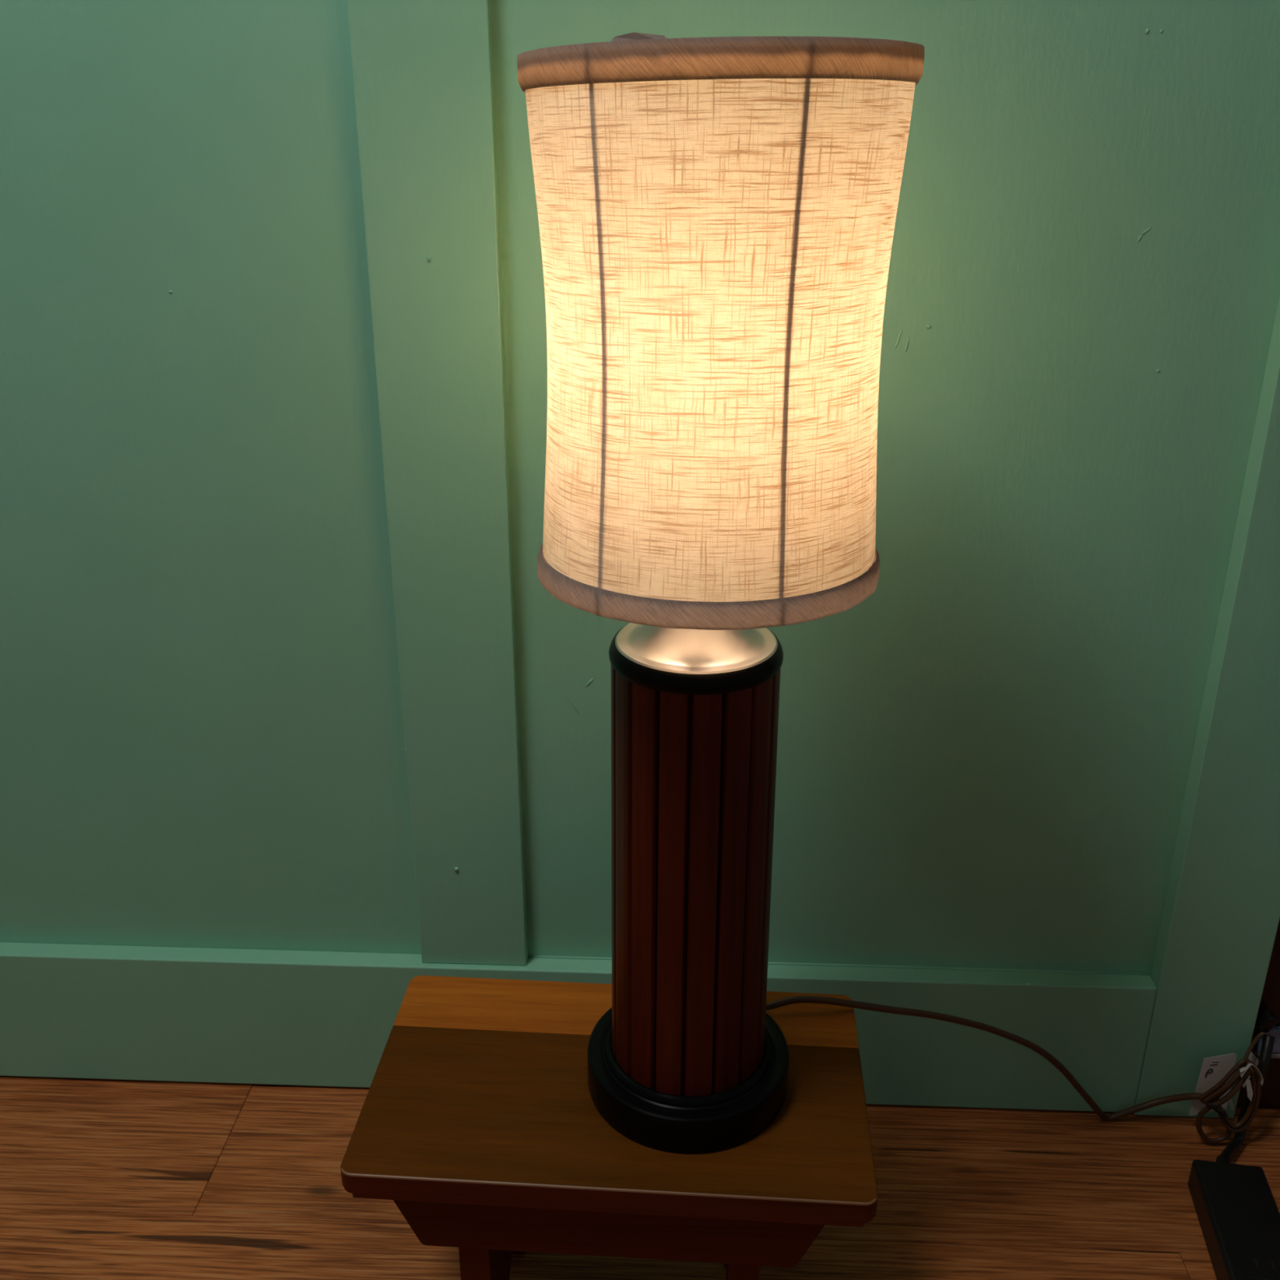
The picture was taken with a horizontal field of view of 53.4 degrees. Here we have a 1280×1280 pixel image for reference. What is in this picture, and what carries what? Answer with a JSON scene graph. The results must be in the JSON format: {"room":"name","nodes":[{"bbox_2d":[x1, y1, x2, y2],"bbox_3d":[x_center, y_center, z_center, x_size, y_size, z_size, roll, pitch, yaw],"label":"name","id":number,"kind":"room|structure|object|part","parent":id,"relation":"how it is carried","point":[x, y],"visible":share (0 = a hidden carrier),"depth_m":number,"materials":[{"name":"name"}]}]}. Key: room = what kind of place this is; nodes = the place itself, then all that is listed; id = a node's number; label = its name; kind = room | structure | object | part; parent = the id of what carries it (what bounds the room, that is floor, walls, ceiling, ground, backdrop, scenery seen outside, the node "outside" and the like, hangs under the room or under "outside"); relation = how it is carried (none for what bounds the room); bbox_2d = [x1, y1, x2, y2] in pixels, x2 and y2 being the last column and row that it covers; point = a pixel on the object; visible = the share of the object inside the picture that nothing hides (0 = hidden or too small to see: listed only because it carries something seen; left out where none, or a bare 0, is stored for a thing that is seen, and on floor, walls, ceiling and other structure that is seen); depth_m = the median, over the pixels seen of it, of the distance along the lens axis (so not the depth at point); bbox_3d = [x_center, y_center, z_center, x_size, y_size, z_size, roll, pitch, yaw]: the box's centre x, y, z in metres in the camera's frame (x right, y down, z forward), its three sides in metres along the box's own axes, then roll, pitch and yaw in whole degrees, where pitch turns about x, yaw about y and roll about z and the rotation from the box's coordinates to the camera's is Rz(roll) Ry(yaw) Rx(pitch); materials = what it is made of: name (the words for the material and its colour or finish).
{"room":"living room","nodes":[
{"label":"living room","id":0,"kind":"room"},
{"bbox_2d":[0,0,1279,1108],"bbox_3d":[-0.157,-0.694,0.750,2.600,2.420,0.048,1,23,2],"label":"wall","id":1,"kind":"structure","parent":0,"point":[984,758],"depth_m":0.97,"materials":[{"name":"green paint"}]},
{"bbox_2d":[346,0,528,965],"bbox_3d":[-0.145,-0.758,0.696,0.093,2.260,0.016,1,23,2],"label":"trim","id":2,"kind":"structure","parent":1,"relation":"attached to","point":[423,76],"depth_m":0.94,"materials":[{"name":"green wood"}]},
{"bbox_2d":[0,942,1156,1111],"bbox_3d":[-0.507,0.342,1.170,1.907,0.138,0.020,1,23,2],"label":"baseboard","id":3,"kind":"structure","parent":1,"relation":"attached to","point":[95,1011],"depth_m":1.14,"materials":[{"name":"green wood"}]},
{"bbox_2d":[1133,294,1279,1118],"bbox_3d":[0.491,-0.682,0.694,0.089,2.398,0.022,1,23,2],"label":"trim","id":4,"kind":"structure","parent":1,"relation":"attached to","point":[1220,916],"depth_m":1.04,"materials":[{"name":"green wood"}]},
{"bbox_2d":[1256,1026,1279,1058],"bbox_3d":[0.584,0.354,1.121,0.077,0.030,0.008,1,23,2],"label":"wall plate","id":5,"kind":"object","parent":1,"relation":"attached to","point":[1274,1032],"visible":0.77,"depth_m":1.12,"materials":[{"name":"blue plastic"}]},
{"bbox_2d":[0,1075,1279,1279],"bbox_3d":[-0.249,0.768,0.374,2.700,0.030,1.823,1,23,2],"label":"floor","id":6,"kind":"structure","parent":0,"point":[100,1179],"depth_m":1.06,"materials":[{"name":"laminate"}]},
{"bbox_2d":[340,975,877,1279],"bbox_3d":[-0.015,0.403,0.924,0.338,0.220,0.201,2,23,4],"label":"wooden table","id":7,"kind":"object","parent":6,"relation":"on","point":[479,1119],"visible":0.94,"depth_m":0.83,"materials":[{"name":"brown wood"}]},
{"bbox_3d":[-0.104,0.409,0.934,0.020,0.200,0.167,2,23,4],"label":"leg","id":8,"kind":"part","parent":7,"relation":"part of","materials":[{"name":"brown wood"}]},
{"bbox_3d":[0.074,0.415,0.922,0.020,0.200,0.167,2,23,4],"label":"leg","id":9,"kind":"part","parent":7,"relation":"part of","materials":[{"name":"brown wood"}]},
{"bbox_2d":[517,31,1279,1153],"bbox_3d":[0.234,0.065,0.897,0.648,0.870,0.199,-12,26,-27],"label":"table lamp","id":10,"kind":"object","parent":7,"relation":"on","point":[717,215],"visible":1,"depth_m":0.63,"materials":[{"name":"beige fabric"}]},
{"bbox_3d":[0.039,-0.047,0.732,0.196,0.020,0.195,1,23,2],"label":"trim","id":11,"kind":"part","parent":10,"relation":"part of","materials":[{"name":"beige fabric"}]},
{"bbox_3d":[0.039,-0.165,0.683,0.193,0.247,0.193,1,23,2],"label":"lamp shade","id":12,"kind":"part","parent":10,"relation":"part of","materials":[{"name":"fabric"}]},
{"bbox_3d":[0.039,-0.283,0.634,0.200,0.022,0.200,1,23,2],"label":"trim","id":13,"kind":"part","parent":10,"relation":"part of","materials":[{"name":"beige fabric"}]},
{"bbox_3d":[0.275,0.348,1.039,0.459,0.238,0.054,-6,23,-14],"label":"power cord","id":14,"kind":"part","parent":10,"relation":"part of","materials":[{"name":"plastic"}]},
{"bbox_2d":[1189,1051,1263,1115],"bbox_3d":[0.514,0.388,1.100,0.054,0.080,0.032,-3,23,-7],"label":"paper tag","id":15,"kind":"object","parent":10,"relation":"attached to","point":[1214,1068],"visible":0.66,"depth_m":1.11,"materials":[{"name":"white paper"}]},
{"bbox_3d":[0.527,0.350,1.096,0.033,0.017,0.005,-19,29,-38],"label":"cord","id":16,"kind":"part","parent":10,"relation":"part of","materials":[{"name":"brown plastic"}]},
{"bbox_2d":[1187,1034,1279,1279],"bbox_3d":[0.482,0.457,0.954,0.077,0.099,0.387,4,23,8],"label":"power strip","id":17,"kind":"object","parent":6,"relation":"on","point":[1237,1212],"visible":0.94,"depth_m":1.01,"materials":[{"name":"black plastic"}]},
{"bbox_3d":[0.516,0.398,1.088,0.015,0.094,0.101,17,28,34],"label":"strip cord","id":18,"kind":"part","parent":17,"relation":"part of","materials":[{"name":"black plastic"}]},
{"bbox_2d":[1237,1247,1279,1279],"bbox_3d":[0.473,0.473,0.965,0.035,0.001,0.031,1,23,2],"label":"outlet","id":19,"kind":"object","parent":17,"relation":"attached to","point":[1253,1263],"depth_m":0.97,"materials":[{"name":"black plastic"}]}
]}

